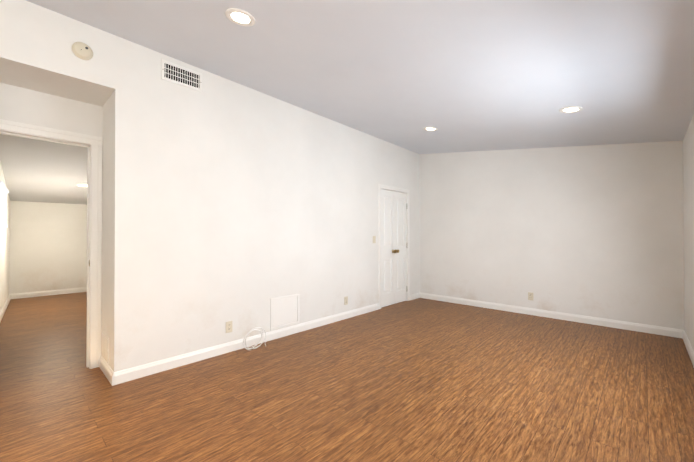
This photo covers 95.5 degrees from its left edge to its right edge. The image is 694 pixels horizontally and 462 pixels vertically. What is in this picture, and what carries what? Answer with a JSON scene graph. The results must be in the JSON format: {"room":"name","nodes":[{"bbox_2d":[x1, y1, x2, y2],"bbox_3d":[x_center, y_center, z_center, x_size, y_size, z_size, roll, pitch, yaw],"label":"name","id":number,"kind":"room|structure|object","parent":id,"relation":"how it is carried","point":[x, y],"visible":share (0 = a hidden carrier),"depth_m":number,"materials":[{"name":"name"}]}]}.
{"room":"empty living room","nodes":[
{"label":"empty living room","id":0,"kind":"room"},
{"bbox_2d":[0,162,9,311],"bbox_3d":[-5.422,-0.290,4.880,0.150,3.100,2.850,0,-1,-44],"label":"wall","id":1,"kind":"structure","parent":0,"point":[6,263],"depth_m":5.07,"materials":[{"name":"paint"}]},
{"bbox_2d":[0,294,10,321],"bbox_3d":[-4.647,1.206,4.194,0.016,0.100,4.900,0,-1,-44],"label":"baseboard","id":2,"kind":"structure","parent":1,"relation":"attached to","point":[3,310],"depth_m":5.02,"materials":[{"name":"white wood"}]},
{"bbox_2d":[0,134,87,204],"bbox_3d":[-4.283,-1.135,4.657,1.460,1.123,5.070,0,-1,-44],"label":"ceiling","id":3,"kind":"structure","parent":0,"point":[34,170],"depth_m":4.88,"materials":[{"name":"paint"}]},
{"bbox_2d":[9,201,86,293],"bbox_3d":[-6.002,-0.279,6.411,1.460,3.100,0.150,0,-1,-44],"label":"wall","id":4,"kind":"structure","parent":0,"point":[48,246],"depth_m":6.31,"materials":[{"name":"paint"}]},
{"bbox_2d":[10,287,86,298],"bbox_3d":[-5.944,1.220,6.341,1.160,0.100,0.016,0,-1,-44],"label":"baseboard","id":5,"kind":"structure","parent":4,"relation":"attached to","point":[45,293],"depth_m":6.30,"materials":[{"name":"white wood"}]},
{"bbox_2d":[0,83,102,136],"bbox_3d":[-2.417,-0.303,2.893,0.120,3.100,1.250,0,-1,43],"label":"wall","id":6,"kind":"structure","parent":0,"point":[25,106],"depth_m":2.68,"materials":[{"name":"paint"}]},
{"bbox_2d":[0,119,102,368],"bbox_3d":[-2.605,0.180,2.679,0.142,2.130,0.815,0,-1,43],"label":"door frame","id":7,"kind":"structure","parent":6,"relation":"attached to","point":[96,142],"depth_m":2.89,"materials":[{"name":"white wood"}]},
{"bbox_2d":[0,0,407,371],"bbox_3d":[-0.909,-0.295,4.030,0.530,3.100,5.370,0,-1,43],"label":"wall","id":8,"kind":"structure","parent":0,"point":[225,200],"depth_m":3.11,"materials":[{"name":"paint"}]},
{"bbox_2d":[72,42,92,59],"bbox_3d":[-2.030,-1.397,2.422,0.040,0.128,0.128,0,-1,43],"label":"smoke detector","id":9,"kind":"object","parent":8,"relation":"attached to","point":[82,50],"visible":1,"depth_m":2.41,"materials":[{"name":"beige plastic"}]},
{"bbox_2d":[99,356,114,385],"bbox_3d":[-2.094,1.196,2.741,0.546,0.100,0.016,0,-1,43],"label":"baseboard","id":10,"kind":"structure","parent":8,"relation":"attached to","point":[107,370],"depth_m":2.69,"materials":[{"name":"white wood"}]},
{"bbox_2d":[161,59,201,91],"bbox_3d":[-1.545,-1.465,2.962,0.011,0.180,0.360,0,-1,43],"label":"air vent","id":11,"kind":"object","parent":8,"relation":"in","point":[179,75],"visible":1,"depth_m":2.95,"materials":[{"name":"white plastic"}]},
{"bbox_2d":[226,321,231,332],"bbox_3d":[-1.228,0.989,3.286,0.008,0.116,0.072,0,-1,43],"label":"electrical outlet","id":12,"kind":"object","parent":8,"relation":"attached to","point":[228,326],"visible":1,"depth_m":3.28,"materials":[{"name":"beige plastic"}]},
{"bbox_2d":[114,303,378,384],"bbox_3d":[-0.690,1.203,3.854,0.016,0.100,3.532,0,-1,43],"label":"baseboard","id":13,"kind":"structure","parent":8,"relation":"attached to","point":[132,373],"depth_m":3.23,"materials":[{"name":"white wood"}]},
{"bbox_2d":[270,294,298,330],"bbox_3d":[-0.743,0.958,3.804,0.010,0.370,0.420,0,-1,43],"label":"access panel","id":14,"kind":"object","parent":8,"relation":"attached to","point":[284,311],"visible":1,"depth_m":3.79,"materials":[{"name":"white"}]},
{"bbox_2d":[344,296,347,304],"bbox_3d":[-0.012,0.998,4.586,0.008,0.116,0.072,0,-1,43],"label":"electrical outlet","id":15,"kind":"object","parent":8,"relation":"attached to","point":[345,300],"visible":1,"depth_m":4.58,"materials":[{"name":"beige plastic"}]},
{"bbox_2d":[381,189,406,307],"bbox_3d":[0.818,0.271,5.519,0.046,1.972,0.806,0,-1,43],"label":"closet door","id":16,"kind":"structure","parent":8,"relation":"in","point":[393,237],"depth_m":5.50,"materials":[{"name":"white wood"}]},
{"bbox_2d":[379,184,409,308],"bbox_3d":[0.791,0.265,5.544,0.125,2.000,0.830,0,-1,43],"label":"door frame","id":17,"kind":"structure","parent":8,"relation":"attached to","point":[407,252],"depth_m":5.79,"materials":[{"name":"white wood"}]},
{"bbox_2d":[0,292,693,461],"bbox_3d":[-1.727,1.306,4.250,9.360,0.100,7.290,0,-1,43],"label":"floor","id":18,"kind":"structure","parent":0,"point":[422,380],"depth_m":2.40,"materials":[{"name":"brown wood"}]},
{"bbox_2d":[243,327,265,349],"bbox_3d":[-0.945,1.137,3.367,0.066,0.251,0.354,21,14,41],"label":"coil","id":19,"kind":"object","parent":18,"relation":"on","point":[245,338],"visible":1,"depth_m":3.34,"materials":[{"name":"white plastic"}]},
{"bbox_2d":[26,0,693,153],"bbox_3d":[0.154,-1.495,2.510,4.210,0.856,7.290,0,-1,43],"label":"ceiling","id":20,"kind":"structure","parent":0,"point":[473,75],"depth_m":2.47,"materials":[{"name":"paint"}]},
{"bbox_2d":[225,8,254,25],"bbox_3d":[-0.726,-1.458,2.148,0.196,0.007,0.196,9,5,36],"label":"recessed light","id":21,"kind":"object","parent":20,"relation":"in","point":[239,17],"visible":1,"depth_m":2.14,"materials":[{"name":"white plastic"}]},
{"bbox_2d":[423,127,437,130],"bbox_3d":[1.147,-1.413,4.326,0.196,0.007,0.196,9,5,36],"label":"recessed light","id":22,"kind":"object","parent":20,"relation":"in","point":[431,128],"visible":0.98,"depth_m":4.31,"materials":[{"name":"white plastic"}]},
{"bbox_2d":[559,106,582,112],"bbox_3d":[2.233,-1.218,3.144,0.196,0.007,0.196,9,5,36],"label":"recessed light","id":23,"kind":"object","parent":20,"relation":"in","point":[570,109],"visible":1,"depth_m":3.13,"materials":[{"name":"white plastic"}]},
{"bbox_2d":[408,150,419,294],"bbox_3d":[1.069,-0.281,6.144,0.530,3.100,0.420,0,-1,43],"label":"wall","id":24,"kind":"structure","parent":0,"point":[413,172],"depth_m":5.98,"materials":[{"name":"paint"}]},
{"bbox_2d":[410,292,419,299],"bbox_3d":[1.288,1.218,5.969,0.016,0.100,0.360,0,-1,43],"label":"baseboard","id":25,"kind":"structure","parent":24,"relation":"attached to","point":[414,296],"depth_m":5.96,"materials":[{"name":"white wood"}]},
{"bbox_2d":[419,141,683,329],"bbox_3d":[2.600,-0.288,5.103,4.190,3.100,0.150,0,-1,43],"label":"wall","id":26,"kind":"structure","parent":0,"point":[597,231],"depth_m":4.54,"materials":[{"name":"paint"}]},
{"bbox_2d":[528,292,532,299],"bbox_3d":[2.798,0.980,4.801,0.072,0.116,0.008,0,-1,43],"label":"electrical outlet","id":27,"kind":"object","parent":26,"relation":"attached to","point":[530,296],"visible":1,"depth_m":4.80,"materials":[{"name":"beige plastic"}]},
{"bbox_2d":[420,293,682,337],"bbox_3d":[2.682,1.211,4.902,3.510,0.100,0.016,0,-1,43],"label":"baseboard","id":28,"kind":"structure","parent":26,"relation":"attached to","point":[657,330],"depth_m":4.48,"materials":[{"name":"white wood"}]},
{"bbox_2d":[683,115,693,350],"bbox_3d":[3.187,-0.304,2.773,0.150,3.100,2.450,0,-1,43],"label":"wall","id":29,"kind":"structure","parent":0,"point":[688,181],"depth_m":3.29,"materials":[{"name":"paint"}]},
{"bbox_2d":[682,330,693,366],"bbox_3d":[1.576,1.185,1.162,0.016,0.100,6.990,0,-1,43],"label":"baseboard","id":30,"kind":"structure","parent":29,"relation":"attached to","point":[688,345],"depth_m":3.25,"materials":[{"name":"white wood"}]},
{"bbox_3d":[-4.842,-0.335,4.294,0.160,0.498,1.250,0,-1,-44],"label":"window","id":31,"kind":"structure","parent":0,"visible":0},
{"bbox_2d":[0,181,8,226],"bbox_3d":[-4.762,-0.354,4.372,0.048,0.559,1.270,0,-1,-44],"label":"window blind","id":32,"kind":"object","parent":31,"relation":"attached to","point":[4,188],"visible":1,"depth_m":4.26,"materials":[{"name":"white"}]}
]}

